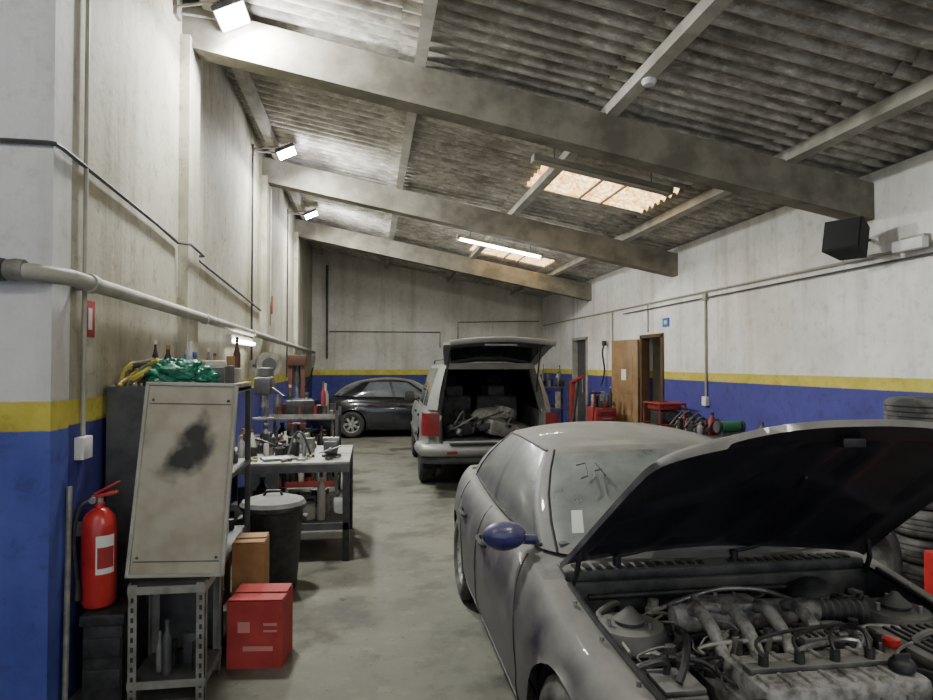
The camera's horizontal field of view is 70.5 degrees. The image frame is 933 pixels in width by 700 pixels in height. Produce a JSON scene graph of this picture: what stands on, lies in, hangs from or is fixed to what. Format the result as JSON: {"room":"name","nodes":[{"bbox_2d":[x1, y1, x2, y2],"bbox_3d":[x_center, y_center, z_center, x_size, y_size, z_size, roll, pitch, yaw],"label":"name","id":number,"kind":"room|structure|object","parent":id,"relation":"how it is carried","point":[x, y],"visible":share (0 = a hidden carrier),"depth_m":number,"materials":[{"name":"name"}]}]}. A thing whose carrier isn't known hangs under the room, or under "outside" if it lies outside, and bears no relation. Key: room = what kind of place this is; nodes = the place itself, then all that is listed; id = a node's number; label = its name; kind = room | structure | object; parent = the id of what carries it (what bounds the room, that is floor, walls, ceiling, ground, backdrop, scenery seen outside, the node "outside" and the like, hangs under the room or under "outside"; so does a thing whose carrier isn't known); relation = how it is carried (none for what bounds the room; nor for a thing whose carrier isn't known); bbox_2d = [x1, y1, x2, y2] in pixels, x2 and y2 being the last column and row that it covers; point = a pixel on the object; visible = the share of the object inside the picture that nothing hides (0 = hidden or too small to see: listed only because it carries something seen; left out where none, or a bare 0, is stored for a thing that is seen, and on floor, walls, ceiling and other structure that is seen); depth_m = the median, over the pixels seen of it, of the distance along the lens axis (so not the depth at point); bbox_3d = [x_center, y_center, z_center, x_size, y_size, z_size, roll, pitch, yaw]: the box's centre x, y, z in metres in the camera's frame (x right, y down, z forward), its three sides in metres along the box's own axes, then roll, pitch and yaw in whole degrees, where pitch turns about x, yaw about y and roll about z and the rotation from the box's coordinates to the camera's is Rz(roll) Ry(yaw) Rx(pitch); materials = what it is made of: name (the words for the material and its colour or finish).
{"room":"auto repair garage","nodes":[
{"label":"auto repair garage","id":0,"kind":"room"},
{"bbox_2d":[0,0,73,699],"bbox_3d":[-3.760,-0.965,3.110,3.450,5.561,0.200,0,-1,-8],"label":"pillar","id":1,"kind":"structure","parent":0,"point":[36,36],"depth_m":3.23,"materials":[{"name":"paint"}]},
{"bbox_2d":[74,0,288,459],"bbox_3d":[-2.655,-1.055,7.910,0.120,3.460,8.854,0,-1,-8],"label":"conduit","id":2,"kind":"object","parent":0,"point":[83,444],"depth_m":3.58,"materials":[{"name":"grey metal"}]},
{"bbox_2d":[68,0,311,699],"bbox_3d":[-3.167,-0.469,10.566,0.280,4.881,14.400,0,-1,-8],"label":"wall","id":3,"kind":"structure","parent":0,"point":[169,130],"depth_m":4.99,"materials":[{"name":"paint"}]},
{"bbox_2d":[86,300,94,372],"bbox_3d":[-2.097,-0.073,3.668,0.008,0.400,0.140,0,-1,-8],"label":"sign","id":4,"kind":"object","parent":3,"relation":"attached to","point":[90,304],"visible":0.76,"depth_m":3.68,"materials":[{"name":"red plastic"}]},
{"bbox_2d":[0,138,260,310],"bbox_3d":[-3.628,-0.797,6.092,2.574,0.372,6.133,0,-1,-8],"label":"electrical cable","id":5,"kind":"object","parent":3,"relation":"attached to","point":[65,150],"visible":0.91,"depth_m":3.90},
{"bbox_2d":[0,257,315,353],"bbox_3d":[-4.465,-0.183,10.104,3.080,0.274,14.528,0,-1,-8],"label":"drain pipe","id":6,"kind":"object","parent":3,"relation":"attached to","point":[15,269],"visible":1,"depth_m":3.62,"materials":[{"name":"grey plastic"}]},
{"bbox_2d":[173,0,250,31],"bbox_3d":[-2.052,-2.725,5.317,0.554,0.166,0.340,0,-1,-8],"label":"floodlight","id":7,"kind":"object","parent":3,"relation":"attached to","point":[229,14],"visible":1,"depth_m":5.27,"materials":[{"name":"grey metal"}]},
{"bbox_2d":[226,334,254,345],"bbox_3d":[-2.619,-0.109,7.707,0.100,0.100,1.300,0,-1,-8],"label":"tube light","id":8,"kind":"object","parent":3,"relation":"attached to","point":[230,338],"visible":0.96,"depth_m":7.50,"materials":[{"name":"white plastic"}]},
{"bbox_2d":[252,352,280,376],"bbox_3d":[-2.615,0.191,8.651,0.350,0.320,0.172,1,-1,-27],"label":"hose reel","id":9,"kind":"object","parent":3,"relation":"attached to","point":[268,359],"visible":0.76,"depth_m":8.60,"materials":[{"name":"grey plastic"}]},
{"bbox_2d":[271,296,272,313],"bbox_3d":[-2.817,-0.650,9.559,0.020,0.260,0.060,0,-1,-8],"label":"sign","id":10,"kind":"object","parent":3,"relation":"attached to","point":[271,296],"visible":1,"depth_m":9.54,"materials":[{"name":"red paint"}]},
{"bbox_2d":[252,142,296,159],"bbox_3d":[-2.558,-2.653,8.780,0.554,0.166,0.340,0,-1,-8],"label":"floodlight","id":11,"kind":"object","parent":3,"relation":"attached to","point":[283,152],"visible":0.99,"depth_m":8.69,"materials":[{"name":"grey metal"}]},
{"bbox_2d":[287,208,317,219],"bbox_3d":[-3.092,-2.576,12.440,0.554,0.166,0.340,0,-1,-8],"label":"floodlight","id":12,"kind":"object","parent":3,"relation":"attached to","point":[313,212],"visible":0.99,"depth_m":12.34,"materials":[{"name":"grey metal"}]},
{"bbox_2d":[294,219,591,300],"bbox_3d":[-0.413,-1.895,14.131,6.450,1.621,0.220,0,-1,-8],"label":"roof beam","id":13,"kind":"structure","parent":3,"relation":"attached to","point":[311,231],"depth_m":14.01,"materials":[{"name":"concrete"}]},
{"bbox_2d":[262,157,677,276],"bbox_3d":[0.179,-1.980,10.075,6.450,1.621,0.220,0,-1,-8],"label":"roof beam","id":14,"kind":"structure","parent":3,"relation":"attached to","point":[283,175],"depth_m":9.95,"materials":[{"name":"concrete"}]},
{"bbox_2d":[182,3,874,221],"bbox_3d":[0.771,-2.065,6.018,6.450,1.621,0.220,0,-1,-8],"label":"roof beam","id":15,"kind":"structure","parent":3,"relation":"attached to","point":[254,47],"depth_m":5.89,"materials":[{"name":"concrete"}]},
{"bbox_2d":[311,247,542,428],"bbox_3d":[-1.019,-0.328,18.255,6.750,4.920,0.200,0,-1,-8],"label":"wall","id":16,"kind":"structure","parent":0,"point":[363,295],"depth_m":18.03,"materials":[{"name":"paint"}]},
{"bbox_2d":[326,265,538,357],"bbox_3d":[-0.866,-1.020,18.150,5.881,2.500,0.070,0,-1,-8],"label":"conduit","id":17,"kind":"object","parent":16,"relation":"attached to","point":[326,265],"visible":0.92,"depth_m":17.73,"materials":[{"name":"grey metal"}]},
{"bbox_2d":[69,429,872,699],"bbox_3d":[-1.059,1.937,6.527,10.200,0.100,23.300,0,-1,-8],"label":"floor","id":18,"kind":"structure","parent":0,"point":[390,621],"depth_m":4.70,"materials":[{"name":"concrete"}]},
{"bbox_2d":[62,486,71,699],"bbox_3d":[-2.026,1.260,3.347,0.027,1.122,0.089,0,-1,-22],"label":"pole","id":19,"kind":"object","parent":18,"relation":"on","point":[69,488],"visible":1,"depth_m":3.34,"materials":[{"name":"grey metal"}]},
{"bbox_2d":[79,593,145,699],"bbox_3d":[-1.897,1.595,3.551,0.220,0.460,0.340,0,-1,-8],"label":"drawer unit","id":20,"kind":"object","parent":18,"relation":"on","point":[104,651],"visible":0.87,"depth_m":3.39,"materials":[{"name":"black metal"}]},
{"bbox_2d":[71,480,119,608],"bbox_3d":[-1.967,1.025,3.507,0.222,0.657,0.172,1,-1,-26],"label":"fire extinguisher","id":21,"kind":"object","parent":20,"relation":"on","point":[96,587],"visible":1,"depth_m":3.44,"materials":[{"name":"red paint"}]},
{"bbox_2d":[126,577,221,699],"bbox_3d":[-1.565,1.515,3.570,0.383,0.620,0.384,0,-1,-8],"label":"stand","id":22,"kind":"object","parent":18,"relation":"on","point":[146,677],"visible":0.88,"depth_m":3.41,"materials":[{"name":"grey metal"}]},
{"bbox_2d":[156,619,195,675],"bbox_3d":[-1.543,1.562,3.570,0.223,0.284,0.240,0,-1,-8],"label":"bottles","id":23,"kind":"object","parent":22,"relation":"on","point":[166,646],"visible":0.87,"depth_m":3.49,"materials":[{"name":"grey plastic"}]},
{"bbox_2d":[125,382,238,577],"bbox_3d":[-1.537,0.692,3.596,0.522,1.034,0.247,0,-1,-8],"label":"metal panel","id":24,"kind":"object","parent":22,"relation":"on","point":[181,505],"visible":1,"depth_m":3.59,"materials":[{"name":"beige metal"}]},
{"bbox_2d":[105,382,250,659],"bbox_3d":[-1.835,1.031,4.315,0.660,1.620,0.930,0,-1,-8],"label":"storage shelf","id":25,"kind":"object","parent":18,"relation":"on","point":[124,404],"visible":0.38,"depth_m":3.84,"materials":[{"name":"grey metal"}]},
{"bbox_2d":[115,337,240,604],"bbox_3d":[-1.841,0.812,4.311,0.622,1.825,0.846,0,-1,-11],"label":"supplies","id":26,"kind":"object","parent":25,"relation":"on","point":[230,369],"visible":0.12,"depth_m":4.29,"materials":[{"name":"multicoloured"}]},
{"bbox_2d":[138,357,221,382],"bbox_3d":[-1.724,0.141,3.994,0.488,0.189,0.274,0,-1,-8],"label":"plastic bag","id":27,"kind":"object","parent":25,"relation":"on","point":[172,369],"visible":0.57,"depth_m":3.91,"materials":[{"name":"green plastic"}]},
{"bbox_2d":[231,532,268,596],"bbox_3d":[-1.387,1.521,4.244,0.196,0.637,0.226,0,-1,-8],"label":"cardboard box","id":28,"kind":"object","parent":18,"relation":"on","point":[250,551],"visible":0.59,"depth_m":4.14,"materials":[{"name":"brown cardboard"}]},
{"bbox_2d":[226,583,292,668],"bbox_3d":[-1.225,1.634,3.930,0.316,0.397,0.279,0,-1,-2],"label":"cardboard box","id":29,"kind":"object","parent":18,"relation":"on","point":[259,615],"visible":1,"depth_m":3.80,"materials":[{"name":"red cardboard"}]},
{"bbox_2d":[250,367,285,496],"bbox_3d":[-2.272,1.054,7.576,0.438,1.710,0.430,0,-1,-8],"label":"drill","id":30,"kind":"object","parent":18,"relation":"on","point":[264,385],"visible":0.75,"depth_m":7.43,"materials":[{"name":"grey metal"}]},
{"bbox_2d":[237,489,307,589],"bbox_3d":[-1.497,1.464,5.108,0.520,0.766,0.500,0,-1,-8],"label":"trash bin","id":31,"kind":"object","parent":18,"relation":"on","point":[280,514],"visible":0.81,"depth_m":4.95,"materials":[{"name":"plastic"}]},
{"bbox_2d":[229,445,352,560],"bbox_3d":[-1.743,1.444,6.375,1.240,0.880,1.224,0,-1,-8],"label":"workbench","id":32,"kind":"object","parent":18,"relation":"on","point":[340,517],"visible":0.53,"depth_m":5.86,"materials":[{"name":"metal"}]},
{"bbox_2d":[318,437,340,456],"bbox_3d":[-1.266,0.908,6.169,0.204,0.182,0.390,0,-1,-8],"label":"bench vise","id":33,"kind":"object","parent":32,"relation":"on","point":[331,446],"visible":0.99,"depth_m":6.09,"materials":[{"name":"grey metal"}]},
{"bbox_2d":[287,355,313,431],"bbox_3d":[-2.440,1.014,9.746,0.390,1.880,0.530,0,-1,-8],"label":"press","id":34,"kind":"object","parent":18,"relation":"on","point":[294,362],"visible":0.6,"depth_m":9.69,"materials":[{"name":"red paint"}]},
{"bbox_2d":[269,382,340,497],"bbox_3d":[-2.150,1.177,8.759,0.920,1.510,0.880,0,-1,-8],"label":"trolley","id":35,"kind":"object","parent":18,"relation":"on","point":[296,409],"visible":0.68,"depth_m":8.47,"materials":[{"name":"grey metal"}]},
{"bbox_2d":[310,377,423,437],"bbox_3d":[-1.558,1.385,16.487,4.600,1.402,2.007,0,-1,-12],"label":"car","id":36,"kind":"object","parent":18,"relation":"on","point":[373,403],"visible":0.44,"depth_m":15.61,"materials":[{"name":"paint"}]},
{"bbox_2d":[405,337,559,481],"bbox_3d":[0.131,0.931,10.754,2.363,2.082,5.506,0,-1,-8],"label":"suv","id":37,"kind":"object","parent":18,"relation":"on","point":[460,383],"visible":0.62,"depth_m":9.11,"materials":[{"name":"grey metal"}]},
{"bbox_2d":[444,405,529,437],"bbox_3d":[0.281,1.033,9.494,1.221,0.488,0.877,0,-1,-8],"label":"engine","id":38,"kind":"object","parent":37,"relation":"on","point":[498,420],"visible":0.95,"depth_m":9.26,"materials":[{"name":"grey metal"}]},
{"bbox_2d":[542,364,569,422],"bbox_3d":[1.800,1.175,14.137,0.690,1.743,0.540,0,-1,-8],"label":"tool rack","id":39,"kind":"object","parent":18,"relation":"on","point":[559,382],"visible":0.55,"depth_m":14.02,"materials":[{"name":"grey metal"}]},
{"bbox_2d":[569,375,584,421],"bbox_3d":[2.196,1.252,12.980,0.668,1.539,0.900,0,-1,-8],"label":"crane","id":40,"kind":"object","parent":18,"relation":"on","point":[573,394],"visible":0.44,"depth_m":13.29,"materials":[{"name":"red paint"}]},
{"bbox_2d":[589,392,600,420],"bbox_3d":[2.147,1.362,11.823,0.250,1.269,0.970,0,-1,-8],"label":"jack","id":41,"kind":"object","parent":18,"relation":"on","point":[594,393],"visible":0.1,"depth_m":11.40,"materials":[{"name":"red paint"}]},
{"bbox_2d":[587,386,616,420],"bbox_3d":[2.489,1.333,12.147,0.400,1.344,0.530,0,-1,-8],"label":"cabinet","id":42,"kind":"object","parent":18,"relation":"on","point":[604,411],"visible":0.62,"depth_m":11.97,"materials":[{"name":"metal"}]},
{"bbox_2d":[635,422,720,438],"bbox_3d":[3.174,1.530,9.073,0.610,0.820,2.900,0,-1,-8],"label":"workbench","id":43,"kind":"object","parent":18,"relation":"on","point":[718,435],"visible":0.05,"depth_m":8.69,"materials":[{"name":"grey metal"}]},
{"bbox_2d":[643,401,685,425],"bbox_3d":[3.002,0.960,10.021,0.432,0.342,0.592,0,-1,-8],"label":"red generator","id":44,"kind":"object","parent":43,"relation":"on","point":[664,412],"visible":0.9,"depth_m":9.80,"materials":[{"name":"paint"}]},
{"bbox_2d":[670,410,764,435],"bbox_3d":[3.241,0.965,8.655,0.529,0.290,1.900,0,-1,-8],"label":"clutter","id":45,"kind":"object","parent":43,"relation":"on","point":[701,425],"visible":0.66,"depth_m":8.87,"materials":[{"name":"black plastic"}]},
{"bbox_2d":[713,420,745,437],"bbox_3d":[3.268,0.989,8.199,0.350,0.225,0.150,0,-1,-8],"label":"grinder","id":46,"kind":"object","parent":43,"relation":"on","point":[727,428],"visible":0.83,"depth_m":8.15,"materials":[{"name":"green paint"}]},
{"bbox_2d":[454,419,932,699],"bbox_3d":[1.013,1.042,3.813,2.007,1.576,4.600,0,-1,-5],"label":"sedan","id":47,"kind":"object","parent":18,"relation":"on","point":[596,560],"visible":1,"depth_m":2.62,"materials":[{"name":"grey metal"}]},
{"bbox_2d":[872,531,902,575],"bbox_3d":[2.979,1.543,4.901,0.620,0.630,0.266,1,-1,-28],"label":"tyre","id":48,"kind":"object","parent":18,"relation":"on","point":[888,552],"visible":0.16,"depth_m":4.93,"materials":[{"name":"grey rubber"}]},
{"bbox_2d":[902,561,923,589],"bbox_3d":[3.668,1.754,5.200,0.660,0.209,0.660,0,-1,-8],"label":"tyre","id":49,"kind":"object","parent":18,"relation":"on","point":[914,573],"visible":0.2,"depth_m":5.02,"materials":[{"name":"black rubber"}]},
{"bbox_2d":[895,532,932,565],"bbox_3d":[3.686,1.543,5.215,0.660,0.209,0.660,0,-1,-8],"label":"tyre","id":50,"kind":"object","parent":49,"relation":"on","point":[912,548],"visible":0.28,"depth_m":5.04,"materials":[{"name":"black rubber"}]},
{"bbox_2d":[894,510,932,539],"bbox_3d":[3.664,1.330,5.189,0.660,0.209,0.660,0,-1,-8],"label":"tyre","id":51,"kind":"object","parent":50,"relation":"on","point":[920,525],"visible":0.34,"depth_m":4.98,"materials":[{"name":"black rubber"}]},
{"bbox_2d":[922,502,932,510],"bbox_3d":[3.654,1.119,5.245,0.660,0.209,0.660,0,-1,-8],"label":"tyre","id":52,"kind":"object","parent":51,"relation":"on","point":[930,506],"visible":0.02,"depth_m":4.97,"materials":[{"name":"black rubber"}]},
{"bbox_3d":[3.631,0.907,5.230,0.660,0.209,0.660,0,-1,-8],"label":"tyre","id":53,"kind":"object","parent":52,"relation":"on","visible":0},
{"bbox_3d":[3.637,0.695,5.228,0.660,0.209,0.660,0,-1,-8],"label":"tyre","id":54,"kind":"object","parent":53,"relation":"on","visible":0},
{"bbox_2d":[883,396,932,421],"bbox_3d":[3.679,0.482,5.210,0.660,0.209,0.660,0,-1,-8],"label":"tyre","id":55,"kind":"object","parent":54,"relation":"on","point":[917,408],"visible":0.87,"depth_m":5.08,"materials":[{"name":"black rubber"}]},
{"bbox_2d":[924,550,932,594],"bbox_3d":[2.883,1.469,3.763,0.360,0.721,0.285,0,-1,-8],"label":"equipment case","id":56,"kind":"object","parent":18,"relation":"on","point":[928,554],"visible":0.46,"depth_m":3.84,"materials":[{"name":"paint"}]},
{"bbox_2d":[190,0,932,297],"bbox_3d":[-1.100,-2.729,6.561,10.300,2.075,23.187,0,-1,-8],"label":"ceiling","id":57,"kind":"structure","parent":0,"point":[766,77],"depth_m":5.75,"materials":[{"name":"grey metal"}]},
{"bbox_2d":[199,0,322,254],"bbox_3d":[-2.252,-2.863,6.352,0.121,0.137,23.100,0,-1,-8],"label":"roof purlin","id":58,"kind":"structure","parent":57,"relation":"attached to","point":[244,79],"depth_m":7.86,"materials":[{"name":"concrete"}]},
{"bbox_2d":[384,0,437,268],"bbox_3d":[-0.520,-2.513,6.598,0.121,0.137,23.100,0,-1,-8],"label":"roof purlin","id":59,"kind":"structure","parent":57,"relation":"attached to","point":[429,7],"depth_m":5.72,"materials":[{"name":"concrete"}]},
{"bbox_2d":[456,232,543,258],"bbox_3d":[0.568,-1.893,11.039,1.480,0.699,0.140,0,-1,-8],"label":"fluorescent light","id":60,"kind":"object","parent":57,"relation":"hanging from","point":[469,239],"visible":0.89,"depth_m":10.99,"materials":[{"name":"white"}]},
{"bbox_2d":[470,244,553,266],"bbox_3d":[0.954,-1.990,13.695,1.730,0.408,1.040,0,-1,-8],"label":"skylight","id":61,"kind":"object","parent":57,"relation":"attached to","point":[488,250],"visible":0.6,"depth_m":13.78,"materials":[{"name":"beige"}]},
{"bbox_2d":[448,0,732,282],"bbox_3d":[1.202,-2.165,6.841,0.121,0.137,23.100,0,-1,-8],"label":"ceiling purlin","id":62,"kind":"structure","parent":57,"relation":"attached to","point":[704,12],"depth_m":5.12,"materials":[{"name":"metal"}]},
{"bbox_2d":[641,76,656,86],"bbox_3d":[1.440,-2.110,5.207,0.120,0.050,0.120,0,-1,-8],"label":"smoke detector","id":63,"kind":"object","parent":62,"relation":"attached to","point":[650,81],"visible":1,"depth_m":5.17,"materials":[{"name":"white plastic"}]},
{"bbox_2d":[531,148,673,196],"bbox_3d":[1.484,-1.984,7.182,1.578,0.555,0.140,0,-1,-8],"label":"fluorescent light","id":64,"kind":"object","parent":57,"relation":"hanging from","point":[539,159],"visible":0.93,"depth_m":7.13,"materials":[{"name":"metal"}]},
{"bbox_2d":[527,166,678,212],"bbox_3d":[1.724,-2.100,8.424,1.730,0.404,1.283,0,-1,-8],"label":"skylight","id":65,"kind":"object","parent":57,"relation":"attached to","point":[603,192],"visible":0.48,"depth_m":8.59,"materials":[{"name":"beige plastic"}]},
{"bbox_2d":[510,74,932,295],"bbox_3d":[2.943,-1.813,7.088,0.121,0.137,23.100,0,-1,-8],"label":"ceiling purlin","id":66,"kind":"structure","parent":57,"relation":"attached to","point":[920,92],"depth_m":5.76,"materials":[{"name":"metal"}]},
{"bbox_2d":[653,338,660,409],"bbox_3d":[3.912,0.740,11.447,1.050,2.600,1.750,0,-1,-8],"label":"wall","id":67,"kind":"structure","parent":0,"point":[656,342],"depth_m":12.23,"materials":[{"name":"paint"}]},
{"bbox_2d":[542,150,932,433],"bbox_3d":[3.903,0.101,7.188,0.200,3.600,23.100,0,-1,-8],"label":"wall","id":68,"kind":"structure","parent":0,"point":[835,346],"depth_m":7.77,"materials":[{"name":"paint"}]},
{"bbox_2d":[572,336,587,421],"bbox_3d":[2.672,0.889,15.230,0.150,2.360,1.080,0,-1,-8],"label":"door","id":69,"kind":"structure","parent":68,"relation":"in","point":[580,344],"depth_m":15.40,"materials":[{"name":"grey metal"}]},
{"bbox_2d":[600,341,606,385],"bbox_3d":[2.798,0.275,13.477,0.110,0.926,0.170,0,-1,-8],"label":"hose","id":70,"kind":"object","parent":68,"relation":"hanging from","point":[604,343],"visible":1,"depth_m":13.45,"materials":[{"name":"black plastic"}]},
{"bbox_2d":[611,333,663,422],"bbox_3d":[3.115,0.866,11.742,0.294,2.260,1.772,0,-1,-17],"label":"door","id":71,"kind":"structure","parent":68,"relation":"in","point":[625,353],"depth_m":11.95,"materials":[{"name":"brown wood"}]},
{"bbox_2d":[662,318,668,326],"bbox_3d":[3.262,-0.454,10.806,0.018,0.140,0.220,0,-1,-8],"label":"exit sign","id":72,"kind":"object","parent":68,"relation":"attached to","point":[665,321],"visible":1,"depth_m":10.80,"materials":[{"name":"blue plastic"}]},
{"bbox_2d":[543,242,932,405],"bbox_3d":[3.275,-0.254,10.541,0.075,2.150,15.900,0,-1,-8],"label":"conduit","id":73,"kind":"object","parent":68,"relation":"attached to","point":[705,399],"visible":0.93,"depth_m":8.97,"materials":[{"name":"grey plastic"}]},
{"bbox_2d":[821,216,870,260],"bbox_3d":[3.660,-1.044,6.207,0.569,0.356,0.413,0,-1,-8],"label":"wall speaker","id":74,"kind":"object","parent":68,"relation":"attached to","point":[843,239],"visible":1,"depth_m":6.14,"materials":[{"name":"black plastic"}]},
{"bbox_2d":[892,233,930,252],"bbox_3d":[3.936,-0.943,5.820,0.134,0.130,0.340,0,-1,-8],"label":"emergency light","id":75,"kind":"object","parent":68,"relation":"attached to","point":[919,241],"visible":1,"depth_m":5.76,"materials":[{"name":"white plastic"}]}
]}

